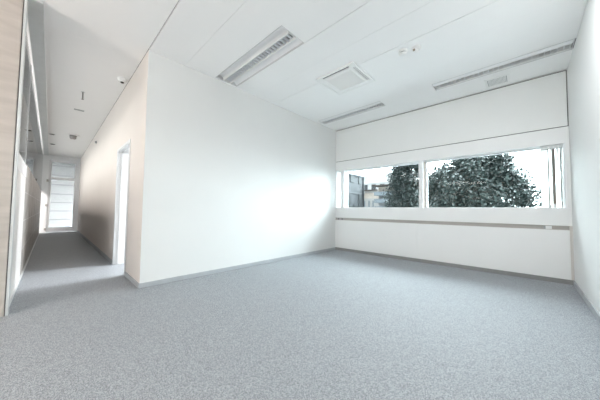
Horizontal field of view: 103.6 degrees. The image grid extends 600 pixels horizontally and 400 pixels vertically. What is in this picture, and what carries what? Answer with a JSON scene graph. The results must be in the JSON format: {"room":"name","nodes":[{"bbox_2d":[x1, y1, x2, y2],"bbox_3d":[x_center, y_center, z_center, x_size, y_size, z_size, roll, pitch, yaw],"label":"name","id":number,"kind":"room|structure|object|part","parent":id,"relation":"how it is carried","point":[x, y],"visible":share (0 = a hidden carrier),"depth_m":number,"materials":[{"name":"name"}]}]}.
{"room":"empty office","nodes":[
{"label":"empty office","id":0,"kind":"room"},
{"bbox_2d":[0,0,23,316],"bbox_3d":[-3.802,-0.533,1.383,0.300,3.155,2.738,-2,-3,43],"label":"wall","id":1,"kind":"structure","parent":0,"point":[11,11],"depth_m":2.24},
{"bbox_2d":[4,0,27,315],"bbox_3d":[-2.774,-0.465,2.315,0.088,3.119,0.020,-2,-3,43],"label":"trim","id":2,"kind":"structure","parent":1,"relation":"attached to","point":[15,176],"depth_m":2.29,"materials":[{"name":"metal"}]},
{"bbox_2d":[27,0,48,154],"bbox_3d":[-6.481,-1.933,5.980,10.448,0.034,0.125,-2,-3,43],"label":"trim","id":3,"kind":"structure","parent":1,"relation":"attached to","point":[35,15],"depth_m":3.31,"materials":[{"name":"paint"}]},
{"bbox_2d":[10,154,40,297],"bbox_3d":[-6.462,0.366,5.719,9.540,1.660,0.044,-2,-3,43],"label":"wall","id":4,"kind":"structure","parent":0,"point":[28,195],"depth_m":3.52,"materials":[{"name":"white paint"}]},
{"bbox_2d":[9,234,38,306],"bbox_3d":[-6.375,1.177,5.627,9.760,0.035,0.012,-2,-3,43],"label":"baseboard","id":5,"kind":"structure","parent":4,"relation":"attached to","point":[20,277],"depth_m":3.35,"materials":[{"name":"metal"}]},
{"bbox_2d":[19,31,42,188],"bbox_3d":[-6.661,-1.189,5.992,10.140,1.465,0.018,-2,-3,43],"label":"window","id":6,"kind":"structure","parent":4,"relation":"in","point":[30,146],"depth_m":3.75,"materials":[{"name":"clear glass"}]},
{"bbox_2d":[39,154,80,232],"bbox_3d":[-10.895,-0.302,8.843,0.135,3.155,3.825,-2,-3,43],"label":"door","id":7,"kind":"structure","parent":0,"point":[44,227],"depth_m":9.63,"materials":[{"name":"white glass"}]},
{"bbox_2d":[46,163,74,224],"bbox_3d":[-12.861,-0.253,12.755,0.200,3.340,7.200,-2,-3,43],"label":"window","id":8,"kind":"structure","parent":0,"point":[59,210],"depth_m":12.68,"materials":[{"name":"clear glass"}]},
{"bbox_2d":[49,224,71,226],"bbox_3d":[-12.771,1.363,12.584,0.100,0.100,7.200,-2,-3,43],"label":"trim","id":9,"kind":"structure","parent":8,"relation":"attached to","point":[64,224],"depth_m":12.55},
{"bbox_2d":[47,165,74,219],"bbox_3d":[-12.777,-0.385,12.682,0.030,2.900,7.200,-2,-3,43],"label":"trim","id":10,"kind":"structure","parent":8,"relation":"attached to","point":[52,165],"depth_m":12.68,"materials":[{"name":"grey metal"}]},
{"bbox_2d":[77,50,148,282],"bbox_3d":[-5.770,-0.332,6.727,10.388,3.155,0.150,-2,-3,43],"label":"wall","id":11,"kind":"structure","parent":0,"point":[126,120],"depth_m":4.52,"materials":[{"name":"white paint"}]},
{"bbox_2d":[77,230,138,287],"bbox_3d":[-5.839,1.210,6.598,10.402,0.062,0.014,-2,-3,43],"label":"baseboard","id":12,"kind":"structure","parent":11,"relation":"attached to","point":[126,274],"depth_m":4.58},
{"bbox_2d":[112,139,130,271],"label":"door","id":13,"kind":"structure","parent":11,"relation":"in","point":[123,153],"depth_m":4.35,"materials":[{"name":"metal"}]},
{"bbox_2d":[138,50,335,288],"bbox_3d":[-0.596,-0.357,4.712,0.134,3.155,4.366,-2,-3,43],"label":"wall","id":14,"kind":"structure","parent":0,"point":[233,176],"depth_m":3.93,"materials":[{"name":"white paint"}]},
{"bbox_2d":[0,226,599,399],"bbox_3d":[-5.738,1.325,6.194,20.100,0.200,9.197,-2,-3,43],"label":"floor","id":15,"kind":"structure","parent":0,"point":[333,324],"depth_m":1.97,"materials":[{"name":"carpet"}]},
{"bbox_2d":[27,0,587,157],"bbox_3d":[-3.969,-2.089,4.891,15.600,0.256,9.477,-2,-3,43],"label":"ceiling","id":16,"kind":"structure","parent":0,"point":[89,44],"depth_m":3.06,"materials":[{"name":"white paint"}]},
{"bbox_2d":[66,134,80,139],"bbox_3d":[-6.701,-1.846,6.973,0.320,0.130,0.320,-2,-3,43],"label":"ceiling fitting","id":17,"kind":"object","parent":16,"relation":"attached to","point":[72,136],"visible":1,"depth_m":6.93,"materials":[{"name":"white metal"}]},
{"bbox_2d":[117,77,126,83],"bbox_3d":[-2.928,-1.959,3.892,0.130,0.076,0.130,-2,-3,43],"label":"sensor","id":18,"kind":"object","parent":16,"relation":"attached to","point":[122,80],"visible":1,"depth_m":3.86,"materials":[{"name":"white plastic"}]},
{"bbox_2d":[215,25,303,86],"bbox_3d":[-0.657,-2.049,3.416,1.596,0.124,0.391,-2,-3,43],"label":"recessed light","id":19,"kind":"object","parent":16,"relation":"in","point":[281,41],"visible":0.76,"depth_m":3.33,"materials":[{"name":"white plastic"}]},
{"bbox_2d":[315,61,374,94],"bbox_3d":[0.733,-1.941,3.835,0.703,0.032,0.670,-2,-3,43],"label":"air conditioner","id":20,"kind":"object","parent":16,"relation":"attached to","point":[346,78],"visible":1,"depth_m":3.78,"materials":[{"name":"white plastic"}]},
{"bbox_2d":[326,69,364,90],"bbox_3d":[0.733,-1.929,3.835,0.473,0.006,0.440,-2,-3,43],"label":"grille","id":21,"kind":"object","parent":20,"relation":"attached to","point":[344,80],"depth_m":3.81,"materials":[{"name":"white plastic"}]},
{"bbox_2d":[319,101,384,123],"bbox_3d":[1.080,-1.954,5.208,1.533,0.124,0.266,-2,-3,43],"label":"recessed light","id":22,"kind":"object","parent":16,"relation":"in","point":[379,104],"visible":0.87,"depth_m":5.14,"materials":[{"name":"white plastic"}]},
{"bbox_2d":[398,48,407,55],"bbox_3d":[1.368,-1.952,3.137,0.116,0.056,0.116,-2,-3,43],"label":"smoke detector","id":23,"kind":"object","parent":16,"relation":"attached to","point":[402,52],"visible":1,"depth_m":3.11,"materials":[{"name":"white plastic"}]},
{"bbox_2d":[411,45,420,52],"bbox_3d":[1.509,-1.952,3.071,0.120,0.058,0.120,-2,-3,43],"label":"sensor","id":24,"kind":"object","parent":16,"relation":"attached to","point":[415,48],"visible":1,"depth_m":3.04,"materials":[{"name":"white plastic"}]},
{"bbox_2d":[484,73,509,87],"bbox_3d":[3.200,-1.925,3.832,0.310,0.008,0.320,-2,-3,43],"label":"ceiling vent","id":25,"kind":"object","parent":16,"relation":"in","point":[503,79],"visible":1,"depth_m":3.83,"materials":[{"name":"white plastic"}]},
{"bbox_2d":[432,38,575,89],"bbox_3d":[2.871,-2.005,3.514,1.579,0.124,0.266,-2,-3,43],"label":"recessed light","id":26,"kind":"object","parent":16,"relation":"in","point":[567,45],"visible":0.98,"depth_m":3.41,"materials":[{"name":"white plastic"}]},
{"bbox_2d":[335,69,574,280],"bbox_3d":[1.002,-0.248,6.409,8.657,3.515,0.300,-2,-3,43],"label":"wall","id":27,"kind":"structure","parent":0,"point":[531,113],"depth_m":4.25,"materials":[{"name":"white paint"}]},
{"bbox_3d":[2.458,-1.468,4.905,4.102,0.824,0.015,-2,-3,43],"label":"panel","id":28,"kind":"part","parent":27,"relation":"part of","materials":[{"name":"white paint"}]},
{"bbox_2d":[335,217,569,229],"bbox_3d":[2.425,0.451,4.827,4.086,0.062,0.024,-2,-3,43],"label":"rail","id":29,"kind":"object","parent":27,"relation":"attached to","point":[551,227],"visible":1,"depth_m":4.24,"materials":[{"name":"metal"}]},
{"bbox_3d":[2.452,-0.921,4.877,4.114,0.242,0.021,-2,-3,43],"label":"lintel panel","id":30,"kind":"part","parent":27,"relation":"part of","materials":[{"name":"white paint"}]},
{"bbox_2d":[339,143,566,207],"bbox_3d":[2.499,-0.316,4.923,4.047,0.963,0.201,-2,-3,43],"label":"window","id":31,"kind":"structure","parent":27,"relation":"attached to","point":[423,166],"depth_m":4.83,"materials":[{"name":"white plastic"},{"name":"white painted frame"}]},
{"bbox_3d":[2.610,-0.313,4.881,0.045,0.930,0.080,-2,-3,43],"label":"sash","id":32,"kind":"part","parent":31,"relation":"part of","materials":[{"name":"white metal"}]},
{"bbox_3d":[2.422,0.837,4.813,4.085,0.710,0.021,-2,-3,43],"label":"panel","id":33,"kind":"part","parent":27,"relation":"part of","materials":[{"name":"white paint"}]},
{"bbox_3d":[2.438,0.289,4.826,4.114,0.258,0.021,-2,-3,43],"label":"sill panel","id":34,"kind":"part","parent":27,"relation":"part of","materials":[{"name":"white paint"}]},
{"bbox_2d":[335,247,573,284],"bbox_3d":[2.429,1.227,4.789,4.118,0.066,0.034,-2,-3,43],"label":"baseboard","id":35,"kind":"structure","parent":27,"relation":"attached to","point":[522,275],"depth_m":4.19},
{"bbox_2d":[540,144,563,207],"bbox_3d":[3.840,-0.361,3.597,0.237,0.950,0.055,-2,-3,43],"label":"vertical blind","id":36,"kind":"object","parent":27,"relation":"attached to","point":[553,170],"visible":1,"depth_m":3.60,"materials":[{"name":"fabric"}]},
{"bbox_3d":[3.923,-0.362,3.453,0.043,0.962,0.021,-2,-3,43],"label":"panel","id":37,"kind":"part","parent":27,"relation":"part of","materials":[{"name":"white paint"}]},
{"bbox_2d":[567,0,599,313],"bbox_3d":[2.723,-0.460,1.358,1.093,3.155,5.277,-2,-3,43],"label":"wall","id":38,"kind":"structure","parent":0,"point":[583,69],"depth_m":2.55,"materials":[{"name":"white paint"}]},
{"bbox_2d":[574,281,599,322],"bbox_3d":[2.193,1.086,1.557,0.014,0.070,4.957,-2,-3,43],"label":"baseboard","id":39,"kind":"structure","parent":38,"relation":"attached to","point":[592,308],"depth_m":2.59,"materials":[{"name":"grey plastic"}]},
{"label":"outside","id":40,"kind":"structure","parent":0,"visible":0},
{"bbox_3d":[32.775,6.955,34.426,120.000,0.200,84.473,-2,-3,43],"label":"ground","id":41,"kind":"structure","parent":40,"visible":0},
{"bbox_2d":[348,172,365,206],"bbox_3d":[2.454,1.593,27.269,6.420,9.220,9.250,-2,-3,43],"label":"building","id":42,"kind":"structure","parent":41,"relation":"on","point":[356,193],"depth_m":27.16,"materials":[{"name":"stone"}]},
{"bbox_3d":[7.091,0.401,27.763,0.025,1.950,0.650,-2,-3,43],"label":"pane","id":43,"kind":"part","parent":42,"relation":"part of","materials":[{"name":"grey glass"}]},
{"bbox_2d":[364,189,378,206],"bbox_3d":[10.803,2.688,34.982,5.900,7.870,6.800,-2,-3,43],"label":"house","id":44,"kind":"structure","parent":41,"relation":"on","point":[369,197],"depth_m":32.21,"materials":[{"name":"concrete"}]},
{"bbox_2d":[364,171,418,189],"bbox_3d":[19.209,0.995,55.921,19.000,13.200,8.400,-2,-3,43],"label":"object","id":45,"kind":"structure","parent":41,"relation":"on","point":[377,179],"depth_m":53.02,"materials":[{"name":"white"}]},
{"bbox_2d":[372,184,416,206],"bbox_3d":[11.116,2.301,27.467,4.100,8.020,3.500,-2,-3,43],"label":"building","id":46,"kind":"structure","parent":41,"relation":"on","point":[380,187],"depth_m":27.41,"materials":[{"name":"concrete"}]},
{"bbox_2d":[381,163,430,206],"bbox_3d":[8.227,1.107,17.840,3.353,9.539,3.980,3,-3,-44],"label":"leafy tree","id":47,"kind":"object","parent":41,"relation":"on","point":[405,179],"visible":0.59,"depth_m":17.44,"materials":[{"name":"green plant"}]},
{"bbox_2d":[408,153,541,206],"bbox_3d":[8.764,1.349,12.362,4.001,8.610,5.794,3,-3,-43],"label":"round tree","id":48,"kind":"object","parent":41,"relation":"on","point":[483,181],"visible":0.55,"depth_m":11.18,"materials":[{"name":"green plant"}]}
]}

